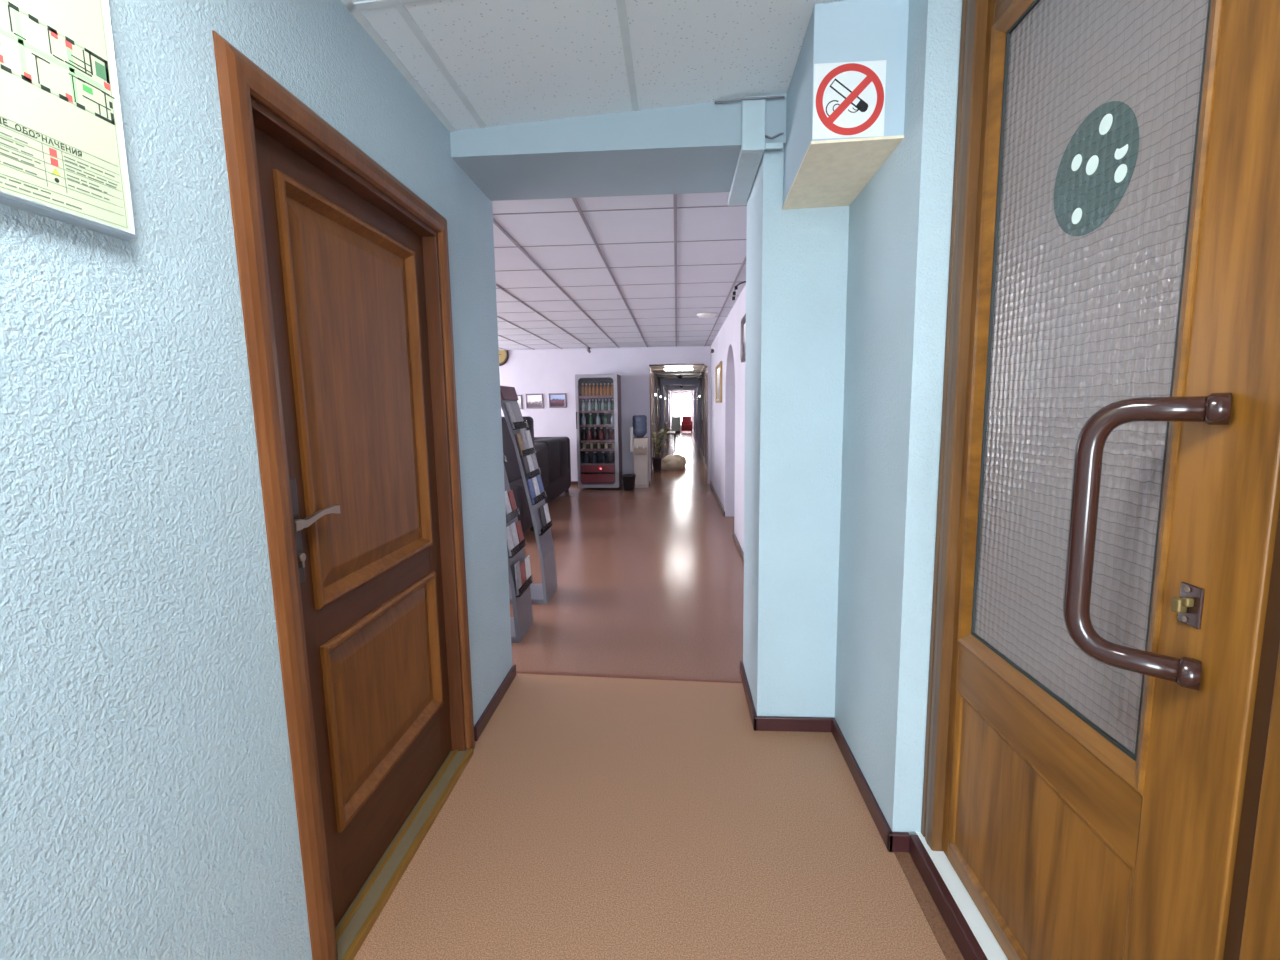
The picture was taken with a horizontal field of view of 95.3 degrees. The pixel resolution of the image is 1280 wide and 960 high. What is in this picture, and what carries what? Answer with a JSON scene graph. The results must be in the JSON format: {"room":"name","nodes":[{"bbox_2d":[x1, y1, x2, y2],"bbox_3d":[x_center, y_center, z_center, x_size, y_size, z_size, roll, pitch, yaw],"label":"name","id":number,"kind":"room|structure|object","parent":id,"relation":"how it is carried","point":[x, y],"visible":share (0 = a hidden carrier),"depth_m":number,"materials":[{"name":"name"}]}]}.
{"room":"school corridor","nodes":[
{"label":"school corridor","id":0,"kind":"room"},
{"bbox_2d":[0,0,511,959],"bbox_3d":[-1.018,0.102,-0.494,0.230,2.750,6.870,0,7,4],"label":"wall","id":1,"kind":"structure","parent":0,"point":[148,805],"depth_m":0.99,"materials":[{"name":"paint"}]},
{"bbox_2d":[0,0,136,239],"bbox_3d":[-0.834,-0.622,0.469,0.025,0.596,0.839,0,7,4],"label":"evacuation plan","id":2,"kind":"object","parent":1,"relation":"attached to","point":[63,152],"visible":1,"depth_m":0.81,"materials":[{"name":"beige paper"}]},
{"bbox_2d":[0,123,116,209],"bbox_3d":[-0.810,-0.409,0.700,0.001,0.076,0.388,0,7,4],"label":"print","id":3,"kind":"object","parent":2,"relation":"attached to","point":[38,166],"depth_m":0.80,"materials":[{"name":"grey"}]},
{"bbox_2d":[212,30,474,959],"bbox_3d":[-0.837,0.131,1.787,0.222,2.118,1.114,0,7,4],"label":"door","id":4,"kind":"structure","parent":1,"relation":"in","point":[344,270],"depth_m":1.64,"materials":[{"name":"brown wood"}]},
{"bbox_2d":[474,664,515,740],"bbox_3d":[-0.680,1.041,2.776,0.016,0.062,0.617,0,7,4],"label":"baseboard","id":5,"kind":"structure","parent":1,"relation":"attached to","point":[499,694],"depth_m":2.71,"materials":[{"name":"wood"}]},
{"bbox_2d":[341,0,845,131],"bbox_3d":[-0.003,-1.091,-0.966,1.870,0.274,6.360,0,7,4],"label":"ceiling","id":6,"kind":"structure","parent":0,"point":[481,64],"depth_m":1.83,"materials":[{"name":"tile"}]},
{"bbox_2d":[715,96,784,103],"bbox_3d":[0.405,-1.408,2.157,0.256,0.016,0.025,0,7,6],"label":"cable","id":7,"kind":"object","parent":6,"relation":"attached to","point":[768,97],"visible":1,"depth_m":2.15,"materials":[{"name":"grey plastic"}]},
{"bbox_2d":[499,346,710,483],"bbox_3d":[-1.588,-1.287,10.622,6.500,2.750,0.160,0,7,4],"label":"wall","id":8,"kind":"structure","parent":0,"point":[544,371],"depth_m":10.45,"materials":[{"name":"purple paint"}]},
{"bbox_2d":[499,350,508,365],"bbox_3d":[-2.556,-2.244,10.454,0.400,0.400,0.052,0,7,4],"label":"wall clock","id":9,"kind":"object","parent":8,"relation":"attached to","point":[503,354],"visible":0.29,"depth_m":10.43,"materials":[{"name":"brown metal"}]},
{"bbox_2d":[517,395,521,408],"bbox_3d":[-2.289,-1.409,10.556,0.310,0.260,0.026,0,7,4],"label":"framed photograph","id":10,"kind":"object","parent":8,"relation":"attached to","point":[519,401],"visible":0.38,"depth_m":10.55},
{"bbox_2d":[517,396,520,407],"bbox_3d":[-2.288,-1.410,10.563,0.270,0.220,0.008,0,7,4],"label":"print","id":11,"kind":"object","parent":10,"relation":"attached to","point":[519,397],"depth_m":10.55},
{"bbox_2d":[525,394,542,408],"bbox_3d":[-1.907,-1.425,10.530,0.315,0.263,0.026,0,7,4],"label":"framed photograph","id":12,"kind":"object","parent":8,"relation":"attached to","point":[532,400],"visible":1,"depth_m":10.53},
{"bbox_2d":[527,395,541,406],"bbox_3d":[-1.907,-1.426,10.537,0.275,0.223,0.008,0,7,4],"label":"print","id":13,"kind":"object","parent":12,"relation":"attached to","point":[532,400],"depth_m":10.53},
{"bbox_2d":[548,393,565,407],"bbox_3d":[-1.488,-1.432,10.503,0.315,0.255,0.026,0,7,4],"label":"framed photograph","id":14,"kind":"object","parent":8,"relation":"attached to","point":[556,400],"visible":1,"depth_m":10.50},
{"bbox_2d":[550,395,564,405],"bbox_3d":[-1.488,-1.433,10.510,0.275,0.215,0.008,0,7,4],"label":"print","id":15,"kind":"object","parent":14,"relation":"attached to","point":[555,400],"depth_m":10.51},
{"bbox_2d":[705,346,710,365],"bbox_3d":[1.190,-2.176,10.228,0.095,0.333,0.049,0,7,4],"label":"duct","id":16,"kind":"object","parent":8,"relation":"attached to","point":[707,348],"visible":1,"depth_m":10.21,"materials":[{"name":"purple paint"}]},
{"bbox_2d":[450,94,786,200],"bbox_3d":[-0.069,-1.478,2.448,1.310,0.375,0.490,0,7,4],"label":"beam","id":17,"kind":"structure","parent":0,"point":[691,148],"depth_m":2.26,"materials":[{"name":"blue paint"}]},
{"bbox_2d":[728,96,764,205],"bbox_3d":[0.441,-1.364,2.468,0.085,0.188,0.615,0,7,4],"label":"duct","id":18,"kind":"object","parent":17,"relation":"attached to","point":[752,149],"visible":0.97,"depth_m":2.19,"materials":[{"name":"blue plastic"}]},
{"bbox_2d":[765,142,782,149],"bbox_3d":[0.502,-1.252,2.186,0.068,0.020,0.015,0,7,4],"label":"pipe stub","id":19,"kind":"object","parent":18,"relation":"attached to","point":[768,146],"visible":0.99,"depth_m":2.18,"materials":[{"name":"blue plastic"}]},
{"bbox_2d":[765,132,783,138],"bbox_3d":[0.500,-1.284,2.175,0.072,0.028,0.020,0,7,4],"label":"cable","id":20,"kind":"object","parent":18,"relation":"attached to","point":[782,133],"visible":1,"depth_m":2.17,"materials":[{"name":"grey plastic"}]},
{"bbox_2d":[492,192,746,349],"bbox_3d":[-1.846,-1.900,6.617,6.500,0.106,7.650,0,7,4],"label":"ceiling","id":21,"kind":"structure","parent":0,"point":[639,270],"depth_m":4.45,"materials":[{"name":"tile"}]},
{"bbox_2d":[697,313,716,317],"bbox_3d":[0.760,-1.872,6.633,0.230,0.030,0.230,0,7,4],"label":"ceiling detector","id":22,"kind":"object","parent":21,"relation":"attached to","point":[701,315],"visible":1,"depth_m":6.57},
{"bbox_2d":[732,281,745,299],"bbox_3d":[0.836,-1.571,4.834,0.150,0.145,0.036,2,8,23],"label":"hanging cable","id":23,"kind":"object","parent":21,"relation":"hanging from","point":[736,286],"visible":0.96,"depth_m":4.84,"materials":[{"name":"black plastic"}]},
{"bbox_2d":[353,431,963,959],"bbox_3d":[-1.307,-0.377,14.688,6.532,0.083,37.019,0,7,4],"label":"floor","id":24,"kind":"structure","parent":0,"point":[588,818],"depth_m":2.07,"materials":[{"name":"laminate"}]},
{"bbox_2d":[503,455,532,642],"bbox_3d":[-0.929,0.186,3.596,0.430,1.560,0.340,0,7,4],"label":"brochure rack","id":25,"kind":"object","parent":24,"relation":"on","point":[522,620],"visible":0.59,"depth_m":3.60,"materials":[{"name":"grey metal"}]},
{"bbox_2d":[505,491,511,513],"bbox_3d":[-0.815,0.154,3.585,0.042,0.168,0.091,0,7,4],"label":"brochure","id":26,"kind":"object","parent":25,"relation":"in","point":[507,502],"visible":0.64,"depth_m":3.58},
{"bbox_2d":[506,526,513,555],"bbox_3d":[-0.783,0.366,3.506,0.034,0.169,0.091,0,7,4],"label":"brochure","id":27,"kind":"object","parent":25,"relation":"in","point":[510,544],"visible":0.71,"depth_m":3.49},
{"bbox_2d":[507,490,516,510],"bbox_3d":[-0.804,0.145,3.688,0.040,0.158,0.091,0,7,4],"label":"brochure","id":28,"kind":"object","parent":25,"relation":"in","point":[510,493],"visible":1,"depth_m":3.67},
{"bbox_2d":[510,522,518,546],"bbox_3d":[-0.773,0.352,3.608,0.034,0.169,0.091,0,7,4],"label":"brochure","id":29,"kind":"object","parent":25,"relation":"in","point":[512,526],"visible":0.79,"depth_m":3.59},
{"bbox_2d":[514,561,521,595],"bbox_3d":[-0.738,0.594,3.532,0.017,0.190,0.091,0,7,4],"label":"brochure","id":30,"kind":"object","parent":25,"relation":"in","point":[516,565],"visible":0.86,"depth_m":3.51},
{"bbox_2d":[515,520,523,542],"bbox_3d":[-0.762,0.344,3.710,0.032,0.159,0.091,0,7,4],"label":"brochure","id":31,"kind":"object","parent":25,"relation":"in","point":[518,524],"visible":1,"depth_m":3.70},
{"bbox_2d":[520,561,526,584],"bbox_3d":[-0.726,0.595,3.635,0.015,0.160,0.091,0,7,4],"label":"brochure","id":32,"kind":"object","parent":25,"relation":"in","point":[522,565],"visible":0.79,"depth_m":3.62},
{"bbox_2d":[525,555,530,578],"bbox_3d":[-0.716,0.577,3.737,0.016,0.170,0.091,0,7,4],"label":"brochure","id":33,"kind":"object","parent":25,"relation":"in","point":[527,559],"visible":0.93,"depth_m":3.72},
{"bbox_2d":[502,416,533,533],"bbox_3d":[-1.608,-0.028,6.384,0.820,1.310,0.750,0,7,4],"label":"armchair","id":34,"kind":"object","parent":24,"relation":"on","point":[512,468],"visible":0.14,"depth_m":6.49,"materials":[{"name":"leather"}]},
{"bbox_2d":[500,386,557,603],"bbox_3d":[-0.878,0.097,4.299,0.420,1.560,0.380,0,7,4],"label":"brochure rack","id":35,"kind":"object","parent":24,"relation":"on","point":[542,593],"visible":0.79,"depth_m":4.22,"materials":[{"name":"grey metal"}]},
{"bbox_2d":[505,403,515,428],"bbox_3d":[-0.906,-0.453,4.113,0.060,0.184,0.105,0,7,4],"label":"brochure","id":36,"kind":"object","parent":35,"relation":"in","point":[508,406],"visible":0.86,"depth_m":4.09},
{"bbox_2d":[516,433,524,455],"bbox_3d":[-0.844,-0.251,4.135,0.039,0.158,0.105,0,7,4],"label":"brochure","id":37,"kind":"object","parent":35,"relation":"in","point":[519,438],"visible":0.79,"depth_m":4.11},
{"bbox_2d":[520,428,528,448],"bbox_3d":[-0.837,-0.281,4.248,0.046,0.187,0.105,0,7,4],"label":"brochure","id":38,"kind":"object","parent":35,"relation":"in","point":[523,434],"visible":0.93,"depth_m":4.23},
{"bbox_2d":[521,455,529,477],"bbox_3d":[-0.810,-0.098,4.152,0.042,0.168,0.105,0,7,4],"label":"brochure","id":39,"kind":"object","parent":35,"relation":"in","point":[524,459],"visible":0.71,"depth_m":4.13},
{"bbox_2d":[525,430,533,447],"bbox_3d":[-0.823,-0.287,4.365,0.042,0.168,0.105,0,7,4],"label":"brochure","id":40,"kind":"object","parent":35,"relation":"in","point":[528,435],"visible":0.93,"depth_m":4.35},
{"bbox_2d":[526,454,533,471],"bbox_3d":[-0.799,-0.113,4.267,0.042,0.168,0.105,0,7,4],"label":"brochure","id":41,"kind":"object","parent":35,"relation":"in","point":[529,458],"visible":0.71,"depth_m":4.25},
{"bbox_2d":[527,478,535,503],"bbox_3d":[-0.772,0.071,4.171,0.046,0.187,0.105,0,7,4],"label":"brochure","id":42,"kind":"object","parent":35,"relation":"in","point":[530,482],"visible":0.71,"depth_m":4.15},
{"bbox_2d":[531,453,538,469],"bbox_3d":[-0.790,-0.138,4.381,0.046,0.188,0.105,0,7,4],"label":"brochure","id":43,"kind":"object","parent":35,"relation":"in","point":[533,455],"visible":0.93,"depth_m":4.37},
{"bbox_2d":[532,477,539,495],"bbox_3d":[-0.759,0.065,4.287,0.042,0.168,0.105,0,7,4],"label":"brochure","id":44,"kind":"object","parent":35,"relation":"in","point":[535,483],"visible":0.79,"depth_m":4.27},
{"bbox_2d":[536,474,543,493],"bbox_3d":[-0.750,0.040,4.402,0.046,0.187,0.105,0,7,4],"label":"brochure","id":45,"kind":"object","parent":35,"relation":"in","point":[539,480],"visible":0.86,"depth_m":4.38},
{"bbox_2d":[539,506,546,526],"bbox_3d":[-0.713,0.283,4.312,0.034,0.169,0.105,0,7,4],"label":"brochure","id":46,"kind":"object","parent":35,"relation":"in","point":[542,512],"visible":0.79,"depth_m":4.30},
{"bbox_2d":[544,503,550,522],"bbox_3d":[-0.702,0.268,4.427,0.034,0.169,0.105,0,7,4],"label":"brochure","id":47,"kind":"object","parent":35,"relation":"in","point":[546,509],"visible":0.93,"depth_m":4.41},
{"bbox_2d":[534,437,570,503],"bbox_3d":[-1.689,-0.117,8.549,0.905,0.950,2.750,0,7,4],"label":"leather sofa","id":48,"kind":"object","parent":24,"relation":"on","point":[552,454],"visible":0.27,"depth_m":8.52,"materials":[{"name":"leather"}]},
{"bbox_2d":[534,443,548,487],"bbox_3d":[-1.439,-0.164,7.765,0.305,0.630,0.740,0,7,4],"label":"cushion","id":49,"kind":"object","parent":48,"relation":"on","point":[542,454],"depth_m":7.79,"materials":[{"name":"black leather"}]},
{"bbox_2d":[534,438,559,483],"bbox_3d":[-1.392,-0.268,8.507,0.305,0.650,0.740,0,7,4],"label":"cushion","id":50,"kind":"object","parent":48,"relation":"on","point":[552,444],"depth_m":8.41,"materials":[{"name":"black leather"}]},
{"bbox_2d":[551,437,568,477],"bbox_3d":[-1.345,-0.352,9.251,0.305,0.630,0.740,0,7,4],"label":"cushion","id":51,"kind":"object","parent":48,"relation":"on","point":[563,442],"depth_m":9.16,"materials":[{"name":"black leather"}]},
{"bbox_2d":[575,374,622,487],"bbox_3d":[-0.702,-0.849,10.127,0.705,1.920,0.700,0,7,4],"label":"fridge","id":52,"kind":"object","parent":24,"relation":"on","point":[590,475],"visible":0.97,"depth_m":9.96,"materials":[{"name":"grey metal"}]},
{"bbox_2d":[581,413,585,424],"bbox_3d":[-0.965,-1.039,9.980,0.080,0.200,0.080,0,7,4],"label":"drink bottle","id":53,"kind":"object","parent":52,"relation":"on","point":[583,419],"visible":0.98,"depth_m":9.95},
{"bbox_2d":[581,428,586,439],"bbox_3d":[-0.962,-0.786,10.012,0.090,0.220,0.090,0,7,4],"label":"drink bottle","id":54,"kind":"object","parent":52,"relation":"on","point":[583,434],"visible":0.93,"depth_m":9.98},
{"bbox_2d":[584,452,589,462],"bbox_3d":[-0.916,-0.385,10.060,0.100,0.200,0.100,0,7,4],"label":"drink bottle","id":55,"kind":"object","parent":52,"relation":"on","point":[586,457],"visible":0.94,"depth_m":10.03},
{"bbox_2d":[587,428,592,439],"bbox_3d":[-0.861,-0.787,10.005,0.090,0.220,0.090,0,7,4],"label":"drink bottle","id":56,"kind":"object","parent":52,"relation":"on","point":[589,433],"visible":0.91,"depth_m":9.97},
{"bbox_2d":[592,452,597,462],"bbox_3d":[-0.775,-0.386,10.051,0.100,0.200,0.100,0,7,4],"label":"drink bottle","id":57,"kind":"object","parent":52,"relation":"on","point":[594,457],"visible":0.95,"depth_m":10.02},
{"bbox_2d":[593,428,597,439],"bbox_3d":[-0.760,-0.787,9.999,0.090,0.220,0.090,0,7,4],"label":"drink bottle","id":58,"kind":"object","parent":52,"relation":"on","point":[595,433],"visible":0.93,"depth_m":9.97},
{"bbox_2d":[579,395,613,397],"bbox_3d":[-0.708,-1.435,10.087,0.605,0.042,0.512,0,7,4],"label":"shelf","id":59,"kind":"object","parent":52,"relation":"attached to","point":[603,396],"depth_m":9.83,"materials":[{"name":"metal"}]},
{"bbox_2d":[580,424,613,426],"bbox_3d":[-0.701,-0.954,10.148,0.605,0.042,0.512,0,7,4],"label":"shelf","id":60,"kind":"object","parent":52,"relation":"attached to","point":[587,425],"depth_m":9.89,"materials":[{"name":"metal"}]},
{"bbox_2d":[580,410,613,412],"bbox_3d":[-0.705,-1.187,10.118,0.605,0.042,0.512,0,7,4],"label":"shelf","id":61,"kind":"object","parent":52,"relation":"attached to","point":[599,411],"depth_m":9.86,"materials":[{"name":"metal"}]},
{"bbox_2d":[580,439,614,442],"bbox_3d":[-0.697,-0.691,10.181,0.605,0.042,0.512,0,7,4],"label":"shelf","id":62,"kind":"object","parent":52,"relation":"attached to","point":[581,441],"depth_m":9.93,"materials":[{"name":"metal"}]},
{"bbox_2d":[581,461,614,464],"bbox_3d":[-0.692,-0.299,10.230,0.605,0.042,0.512,0,7,4],"label":"shelf","id":63,"kind":"object","parent":52,"relation":"attached to","point":[582,462],"depth_m":9.98,"materials":[{"name":"metal"}]},
{"bbox_2d":[581,447,614,450],"bbox_3d":[-0.695,-0.547,10.199,0.605,0.042,0.512,0,7,4],"label":"shelf","id":64,"kind":"object","parent":52,"relation":"attached to","point":[604,449],"depth_m":9.95,"materials":[{"name":"metal"}]},
{"bbox_2d":[599,428,603,439],"bbox_3d":[-0.659,-0.788,9.992,0.090,0.220,0.090,0,7,4],"label":"drink bottle","id":65,"kind":"object","parent":52,"relation":"on","point":[601,433],"visible":0.94,"depth_m":9.96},
{"bbox_2d":[600,452,605,462],"bbox_3d":[-0.633,-0.386,10.042,0.100,0.200,0.100,0,7,4],"label":"drink bottle","id":66,"kind":"object","parent":52,"relation":"on","point":[602,457],"visible":0.96,"depth_m":10.01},
{"bbox_2d":[603,413,607,423],"bbox_3d":[-0.587,-1.042,9.956,0.080,0.200,0.080,0,7,4],"label":"drink bottle","id":67,"kind":"object","parent":52,"relation":"on","point":[605,418],"visible":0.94,"depth_m":9.93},
{"bbox_2d":[605,427,609,439],"bbox_3d":[-0.559,-0.789,9.986,0.090,0.220,0.090,0,7,4],"label":"drink bottle","id":68,"kind":"object","parent":52,"relation":"on","point":[607,433],"visible":0.95,"depth_m":9.96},
{"bbox_2d":[609,452,613,462],"bbox_3d":[-0.492,-0.387,10.033,0.100,0.200,0.100,0,7,4],"label":"drink bottle","id":69,"kind":"object","parent":52,"relation":"on","point":[611,456],"visible":0.98,"depth_m":10.00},
{"bbox_2d":[516,670,741,682],"bbox_3d":[-0.065,1.026,3.046,1.204,0.006,0.032,0,7,7],"label":"trim","id":70,"kind":"structure","parent":24,"relation":"on","point":[517,671],"depth_m":3.04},
{"bbox_2d":[622,474,635,490],"bbox_3d":[-0.189,0.042,9.874,0.244,0.260,0.244,0,7,4],"label":"waste bin","id":71,"kind":"object","parent":24,"relation":"on","point":[628,479],"visible":1,"depth_m":9.79,"materials":[{"name":"black plastic"}]},
{"bbox_2d":[630,427,648,487],"bbox_3d":[-0.010,-0.403,10.227,0.318,1.050,0.367,0,7,4],"label":"water cooler","id":72,"kind":"object","parent":24,"relation":"on","point":[639,447],"visible":0.97,"depth_m":10.11,"materials":[{"name":"beige plastic"}]},
{"bbox_2d":[632,415,646,437],"bbox_3d":[-0.005,-0.937,10.183,0.250,0.385,0.250,0,7,4],"label":"water bottle","id":73,"kind":"object","parent":72,"relation":"on","point":[639,421],"visible":1,"depth_m":10.08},
{"bbox_2d":[651,426,671,471],"bbox_3d":[0.438,-0.685,12.562,0.469,1.014,0.499,-8,10,-43],"label":"potted plant","id":74,"kind":"object","parent":24,"relation":"on","point":[656,460],"visible":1,"depth_m":12.49,"materials":[{"name":"green plant"}]},
{"bbox_2d":[665,422,675,444],"bbox_3d":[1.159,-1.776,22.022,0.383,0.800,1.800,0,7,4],"label":"chair","id":75,"kind":"object","parent":24,"relation":"on","point":[666,423],"visible":0.84,"depth_m":21.26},
{"bbox_2d":[661,455,683,469],"bbox_3d":[0.718,-0.399,13.019,0.532,0.325,0.639,0,7,4],"label":"sack","id":76,"kind":"object","parent":24,"relation":"on","point":[670,462],"visible":0.92,"depth_m":12.81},
{"bbox_2d":[671,417,680,432],"bbox_3d":[1.917,-2.942,31.010,0.495,0.850,0.415,0,7,4],"label":"armchair","id":77,"kind":"object","parent":24,"relation":"on","point":[675,421],"visible":0.98,"depth_m":30.81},
{"bbox_2d":[673,454,686,465],"bbox_3d":[0.901,-0.473,13.776,0.403,0.278,0.515,0,7,4],"label":"sack","id":78,"kind":"object","parent":24,"relation":"on","point":[682,458],"visible":0.29,"depth_m":13.66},
{"bbox_2d":[681,416,691,432],"bbox_3d":[2.482,-2.965,31.004,0.607,0.880,0.650,0,7,4],"label":"armchair","id":79,"kind":"object","parent":24,"relation":"on","point":[686,423],"visible":1,"depth_m":30.75,"materials":[{"name":"fabric"}]},
{"bbox_2d":[649,367,670,456],"bbox_3d":[0.858,-2.505,21.676,0.100,2.340,22.343,0,7,4],"label":"wall","id":80,"kind":"structure","parent":0,"point":[655,377],"depth_m":16.17,"materials":[{"name":"grey paint"}]},
{"bbox_2d":[650,373,653,471],"bbox_3d":[0.278,-1.285,12.999,0.068,2.100,1.060,0,7,4],"label":"door","id":81,"kind":"structure","parent":80,"relation":"in","point":[651,375],"depth_m":12.83,"materials":[{"name":"silver metal"}]},
{"bbox_2d":[656,379,658,455],"bbox_3d":[0.488,-1.636,15.770,0.068,2.100,1.060,0,7,4],"label":"door","id":82,"kind":"structure","parent":80,"relation":"in","point":[657,381],"depth_m":15.67,"materials":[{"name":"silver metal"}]},
{"bbox_2d":[665,388,666,440],"bbox_3d":[1.014,-2.514,22.695,0.068,2.100,1.060,0,7,4],"label":"door","id":83,"kind":"structure","parent":80,"relation":"in","point":[665,388],"depth_m":22.16,"materials":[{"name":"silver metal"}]},
{"bbox_2d":[669,392,670,430],"bbox_3d":[1.547,-3.404,29.719,0.068,2.100,1.060,0,7,4],"label":"door","id":84,"kind":"structure","parent":80,"relation":"in","point":[669,392],"depth_m":30.11,"materials":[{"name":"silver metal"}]},
{"bbox_2d":[661,379,699,450],"bbox_3d":[1.285,-2.054,18.444,1.243,2.240,0.200,0,7,4],"label":"trim","id":85,"kind":"structure","parent":80,"relation":"attached to","point":[666,382],"depth_m":18.28,"materials":[{"name":"wood"}]},
{"bbox_2d":[649,364,706,390],"bbox_3d":[1.511,-3.605,21.496,1.440,0.130,22.361,0,7,4],"label":"ceiling","id":86,"kind":"structure","parent":0,"point":[659,370],"depth_m":14.58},
{"bbox_2d":[664,367,692,370],"bbox_3d":[0.841,-2.418,12.669,0.622,0.065,0.160,0,7,4],"label":"ceiling lamp","id":87,"kind":"object","parent":86,"relation":"attached to","point":[665,368],"visible":1,"depth_m":12.60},
{"bbox_2d":[671,391,692,430],"bbox_3d":[2.370,-3.916,32.734,1.441,2.340,0.100,0,7,4],"label":"wall","id":88,"kind":"structure","parent":0,"point":[672,392],"depth_m":32.62,"materials":[{"name":"grey paint"}]},
{"bbox_2d":[673,393,691,420],"bbox_3d":[2.368,-3.979,32.716,1.060,1.770,0.040,0,7,4],"label":"window","id":89,"kind":"structure","parent":88,"relation":"in","point":[673,393],"depth_m":32.63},
{"bbox_2d":[693,370,706,457],"bbox_3d":[2.196,-2.513,21.591,0.100,2.340,22.343,0,7,4],"label":"wall","id":90,"kind":"structure","parent":0,"point":[704,373],"depth_m":14.73,"materials":[{"name":"grey paint"}]},
{"bbox_2d":[666,386,696,439],"bbox_3d":[1.698,-2.744,23.885,1.243,2.240,0.200,0,7,4],"label":"trim","id":91,"kind":"structure","parent":90,"relation":"attached to","point":[667,387],"depth_m":23.71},
{"bbox_2d":[696,388,696,440],"bbox_3d":[2.192,-2.522,22.620,0.065,2.100,1.060,0,7,4],"label":"door","id":92,"kind":"structure","parent":90,"relation":"in","point":[696,388],"depth_m":23.06,"materials":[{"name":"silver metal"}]},
{"bbox_2d":[701,378,703,455],"bbox_3d":[1.666,-1.644,15.695,0.065,2.100,1.060,0,7,4],"label":"door","id":93,"kind":"structure","parent":90,"relation":"in","point":[702,380],"depth_m":15.26,"materials":[{"name":"silver metal"}]},
{"bbox_2d":[705,372,706,466],"bbox_3d":[1.455,-1.293,12.925,0.065,2.100,1.060,0,7,4],"label":"door","id":94,"kind":"structure","parent":90,"relation":"in","point":[706,372],"depth_m":12.93,"materials":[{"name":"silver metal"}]},
{"bbox_2d":[711,285,745,551],"bbox_3d":[1.247,-0.824,6.609,0.450,2.750,7.550,0,7,4],"label":"wall","id":95,"kind":"structure","parent":0,"point":[728,416],"depth_m":7.21,"materials":[{"name":"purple paint"}]},
{"bbox_2d":[710,480,724,515],"bbox_3d":[1.171,0.236,8.970,0.015,0.062,3.150,0,7,4],"label":"baseboard","id":96,"kind":"structure","parent":95,"relation":"attached to","point":[712,487],"depth_m":8.55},
{"bbox_2d":[715,361,721,402],"bbox_3d":[1.098,-1.352,8.142,0.035,0.540,0.900,0,7,4],"label":"picture","id":97,"kind":"object","parent":95,"relation":"attached to","point":[718,369],"visible":1,"depth_m":8.20},
{"bbox_2d":[717,368,719,398],"bbox_3d":[1.108,-1.352,8.142,0.010,0.440,0.800,0,7,4],"label":"print","id":98,"kind":"object","parent":97,"relation":"attached to","point":[718,369],"depth_m":8.23},
{"bbox_2d":[733,532,743,561],"bbox_3d":[0.899,0.783,4.646,0.015,0.062,3.184,0,7,4],"label":"baseboard","id":99,"kind":"structure","parent":95,"relation":"attached to","point":[741,552],"depth_m":5.65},
{"bbox_2d":[740,314,745,362],"bbox_3d":[0.891,-1.200,4.872,0.035,0.380,0.660,0,7,4],"label":"picture","id":100,"kind":"object","parent":95,"relation":"attached to","point":[743,320],"visible":0.44,"depth_m":5.11},
{"bbox_2d":[743,323,745,353],"bbox_3d":[0.901,-1.200,4.872,0.010,0.280,0.560,0,7,4],"label":"print","id":101,"kind":"object","parent":100,"relation":"attached to","point":[744,324],"depth_m":5.07},
{"bbox_2d":[743,149,848,717],"bbox_3d":[0.836,-0.315,2.614,0.660,2.750,0.540,0,7,4],"label":"pillar","id":102,"kind":"structure","parent":0,"point":[797,259],"depth_m":2.40,"materials":[{"name":"paint"}]},
{"bbox_2d":[740,661,834,731],"bbox_3d":[0.682,1.019,2.792,0.346,0.062,0.571,0,7,4],"label":"baseboard","id":103,"kind":"structure","parent":102,"relation":"attached to","point":[760,723],"depth_m":2.51,"materials":[{"name":"wood"}]},
{"bbox_2d":[835,0,961,833],"bbox_3d":[0.784,0.119,-0.837,0.330,2.750,6.410,0,7,4],"label":"wall","id":104,"kind":"structure","parent":0,"point":[899,235],"depth_m":1.79,"materials":[{"name":"paint"}]},
{"bbox_2d":[782,0,908,209],"bbox_3d":[0.654,-1.219,1.963,0.268,0.406,0.545,0,7,4],"label":"utility box","id":105,"kind":"object","parent":104,"relation":"attached to","point":[817,173],"visible":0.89,"depth_m":1.72,"materials":[{"name":"blue paint"}]},
{"bbox_2d":[813,60,885,138],"bbox_3d":[0.612,-1.111,1.705,0.205,0.206,0.004,0,7,4],"label":"no smoking sign","id":106,"kind":"object","parent":105,"relation":"attached to","point":[849,97],"visible":1,"depth_m":1.71,"materials":[{"name":"white plastic"}]},
{"bbox_2d":[831,719,909,851],"bbox_3d":[0.833,1.096,2.163,0.066,0.062,0.684,0,7,4],"label":"baseboard","id":107,"kind":"structure","parent":104,"relation":"attached to","point":[893,841],"depth_m":2.00,"materials":[{"name":"wood"}]},
{"bbox_2d":[909,834,987,959],"bbox_3d":[0.794,1.256,0.875,0.026,0.066,1.916,0,7,4],"label":"baseboard","id":108,"kind":"structure","parent":104,"relation":"attached to","point":[963,936],"depth_m":1.59,"materials":[{"name":"wood"}]},
{"bbox_2d":[916,832,1007,959],"bbox_3d":[0.837,1.257,0.879,0.058,0.063,1.929,0,7,4],"label":"trim","id":109,"kind":"structure","parent":104,"relation":"attached to","point":[973,917],"depth_m":1.56,"materials":[{"name":"white plastic"}]},
{"bbox_2d":[921,0,1279,959],"bbox_3d":[0.792,0.024,0.731,0.181,2.422,1.920,0,7,4],"label":"door","id":110,"kind":"structure","parent":104,"relation":"in","point":[1102,762],"depth_m":1.06,"materials":[{"name":"brown wood"}]},
{"label":"outside","id":111,"kind":"structure","parent":0,"visible":0},
{"bbox_2d":[673,394,690,420],"bbox_3d":[2.409,-4.215,33.259,2.040,3.200,0.020,0,7,4],"label":"sky","id":112,"kind":"structure","parent":111,"point":[677,398],"depth_m":33.24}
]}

